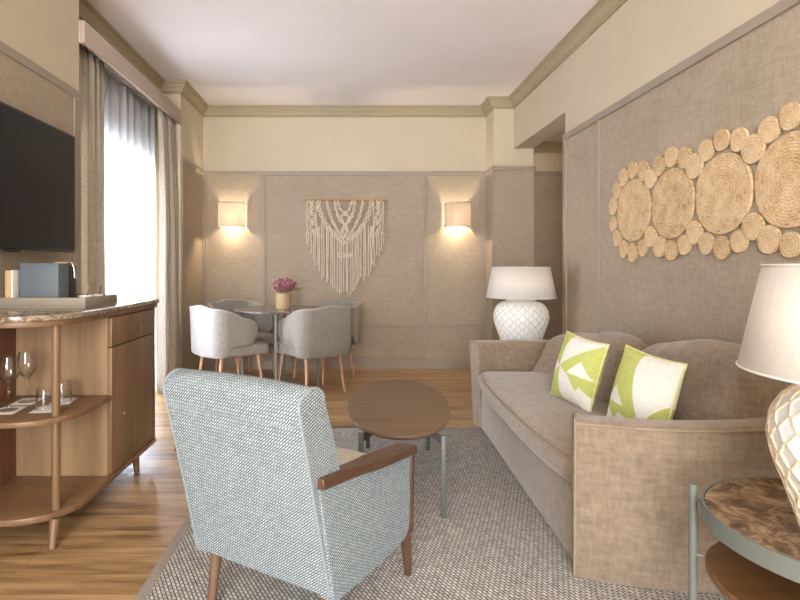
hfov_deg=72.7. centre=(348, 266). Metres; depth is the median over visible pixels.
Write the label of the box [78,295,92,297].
dish
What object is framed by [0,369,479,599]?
floor
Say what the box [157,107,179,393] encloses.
drape
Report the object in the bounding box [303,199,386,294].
macrame hanging
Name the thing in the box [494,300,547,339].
lamp base
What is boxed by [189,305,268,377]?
dining chair
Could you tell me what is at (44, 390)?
tumbler
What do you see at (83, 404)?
shelf
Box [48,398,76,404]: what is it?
coaster
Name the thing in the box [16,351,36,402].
wine glass
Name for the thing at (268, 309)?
dining table
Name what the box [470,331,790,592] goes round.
sofa
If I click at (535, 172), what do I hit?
trim
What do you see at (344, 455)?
seat cushion
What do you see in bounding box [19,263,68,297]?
storage box
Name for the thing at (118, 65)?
valance
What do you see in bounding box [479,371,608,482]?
seat cushion
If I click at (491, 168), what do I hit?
trim
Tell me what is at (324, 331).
dining chair
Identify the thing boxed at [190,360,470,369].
baseboard
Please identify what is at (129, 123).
sheer curtain
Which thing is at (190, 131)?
wall
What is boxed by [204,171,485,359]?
trim
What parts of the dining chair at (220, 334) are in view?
leg, leg, backrest, seat, leg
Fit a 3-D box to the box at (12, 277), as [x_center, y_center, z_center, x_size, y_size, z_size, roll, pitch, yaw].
[-1.619,0.101,2.605,0.039,0.172,0.074,0,0,0]
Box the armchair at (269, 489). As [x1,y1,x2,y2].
[162,368,416,599]
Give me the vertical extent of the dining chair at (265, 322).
0.814 m
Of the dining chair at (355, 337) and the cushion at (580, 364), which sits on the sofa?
the cushion at (580, 364)
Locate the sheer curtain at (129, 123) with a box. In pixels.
[104,70,156,389]
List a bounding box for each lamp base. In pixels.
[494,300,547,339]
[770,385,799,512]
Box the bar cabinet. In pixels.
[0,299,158,549]
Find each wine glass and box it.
[0,356,19,411]
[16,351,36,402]
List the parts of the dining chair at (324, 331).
leg, seat, leg, backrest, leg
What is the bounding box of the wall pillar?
[486,109,533,339]
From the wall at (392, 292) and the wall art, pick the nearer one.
the wall art
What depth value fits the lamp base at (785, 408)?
1.24 m
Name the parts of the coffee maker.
handle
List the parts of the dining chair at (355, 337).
leg, leg, leg, backrest, leg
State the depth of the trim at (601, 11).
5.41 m
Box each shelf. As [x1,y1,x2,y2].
[0,395,111,428]
[705,541,799,599]
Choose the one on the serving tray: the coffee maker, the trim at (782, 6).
the coffee maker
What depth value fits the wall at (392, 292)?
6.10 m
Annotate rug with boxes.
[134,428,728,599]
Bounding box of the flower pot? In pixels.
[273,277,301,308]
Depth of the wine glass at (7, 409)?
2.36 m
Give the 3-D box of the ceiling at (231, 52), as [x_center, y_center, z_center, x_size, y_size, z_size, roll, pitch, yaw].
[0.005,-1.856,1.305,3.930,0.100,9.810,0,0,0]
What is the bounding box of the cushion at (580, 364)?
[550,331,609,411]
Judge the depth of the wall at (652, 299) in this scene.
3.07 m
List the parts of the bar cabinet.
panel, leg, post, drawer, door, leg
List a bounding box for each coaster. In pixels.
[0,406,26,414]
[10,398,43,404]
[29,405,60,412]
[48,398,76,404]
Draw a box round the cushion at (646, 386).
[606,344,687,419]
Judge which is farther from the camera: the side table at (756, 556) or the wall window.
the wall window
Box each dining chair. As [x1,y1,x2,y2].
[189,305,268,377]
[207,299,279,373]
[277,305,352,391]
[293,299,360,384]
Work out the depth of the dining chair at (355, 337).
5.54 m
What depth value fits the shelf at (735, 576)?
1.41 m
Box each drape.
[79,44,105,293]
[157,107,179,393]
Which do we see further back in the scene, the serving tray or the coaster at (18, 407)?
the serving tray
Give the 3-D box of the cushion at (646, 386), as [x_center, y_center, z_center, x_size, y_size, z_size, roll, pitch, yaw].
[1.250,0.542,2.295,0.168,0.376,0.392,0,0,-14]
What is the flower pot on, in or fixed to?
on the dining table at (268, 309)
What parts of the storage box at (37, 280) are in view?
lid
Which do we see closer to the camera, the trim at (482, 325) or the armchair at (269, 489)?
the armchair at (269, 489)
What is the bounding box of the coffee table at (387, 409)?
[347,380,450,517]
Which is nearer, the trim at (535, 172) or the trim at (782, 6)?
the trim at (782, 6)
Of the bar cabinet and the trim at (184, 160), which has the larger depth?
the trim at (184, 160)
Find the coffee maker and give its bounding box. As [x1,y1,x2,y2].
[55,261,76,297]
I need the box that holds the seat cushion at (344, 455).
[336,447,365,464]
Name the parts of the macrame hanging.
cord, cord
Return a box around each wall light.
[218,202,244,226]
[444,202,470,226]
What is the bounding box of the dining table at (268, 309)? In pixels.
[232,305,318,386]
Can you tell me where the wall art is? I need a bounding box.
[609,102,799,261]
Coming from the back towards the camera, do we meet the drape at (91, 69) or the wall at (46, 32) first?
the drape at (91, 69)
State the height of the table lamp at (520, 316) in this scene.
0.651 m
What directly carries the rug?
on the floor
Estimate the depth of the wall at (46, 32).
2.92 m
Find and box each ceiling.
[87,0,597,104]
[544,128,564,141]
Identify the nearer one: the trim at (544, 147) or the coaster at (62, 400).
the coaster at (62, 400)
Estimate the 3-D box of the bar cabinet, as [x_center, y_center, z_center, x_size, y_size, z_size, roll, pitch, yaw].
[-1.391,0.676,2.715,0.507,0.960,1.170,0,0,0]
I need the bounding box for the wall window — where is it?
[104,67,158,370]
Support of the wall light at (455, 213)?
attached to the wall at (392, 292)
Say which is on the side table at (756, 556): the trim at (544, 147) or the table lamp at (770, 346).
the table lamp at (770, 346)
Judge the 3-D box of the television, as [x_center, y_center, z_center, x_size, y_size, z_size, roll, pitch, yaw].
[-1.609,-0.410,2.415,0.091,0.680,1.370,0,0,0]
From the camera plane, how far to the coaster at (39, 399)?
2.50 m
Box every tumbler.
[34,387,50,410]
[60,380,72,401]
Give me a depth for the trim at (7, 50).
3.29 m
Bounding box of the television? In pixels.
[0,101,74,252]
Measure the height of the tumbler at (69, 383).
0.091 m
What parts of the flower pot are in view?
pot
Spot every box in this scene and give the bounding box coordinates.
[5,270,19,297]
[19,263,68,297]
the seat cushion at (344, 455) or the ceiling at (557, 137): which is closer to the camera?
the seat cushion at (344, 455)
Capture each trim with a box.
[0,41,80,293]
[79,0,626,116]
[182,157,203,367]
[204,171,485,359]
[485,166,535,339]
[534,142,562,152]
[534,171,562,326]
[562,0,799,333]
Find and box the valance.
[79,20,180,124]
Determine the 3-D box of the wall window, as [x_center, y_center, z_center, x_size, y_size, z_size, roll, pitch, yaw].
[-1.910,-0.328,4.320,0.100,2.956,1.940,0,0,0]
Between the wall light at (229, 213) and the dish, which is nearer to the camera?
the dish
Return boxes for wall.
[0,0,78,308]
[159,94,202,368]
[203,117,562,359]
[514,0,799,384]
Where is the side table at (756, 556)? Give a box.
[688,477,799,599]
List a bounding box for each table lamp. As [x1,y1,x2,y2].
[486,267,556,339]
[735,264,799,525]
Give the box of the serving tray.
[0,294,117,307]
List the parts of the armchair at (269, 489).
panel, leg, backrest, panel, armrest, leg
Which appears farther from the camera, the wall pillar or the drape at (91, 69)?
the wall pillar
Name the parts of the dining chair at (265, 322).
leg, leg, backrest, leg, seat, leg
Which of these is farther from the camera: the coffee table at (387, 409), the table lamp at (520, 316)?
the table lamp at (520, 316)
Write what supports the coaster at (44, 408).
on the bar cabinet
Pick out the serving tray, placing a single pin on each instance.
(106, 299)

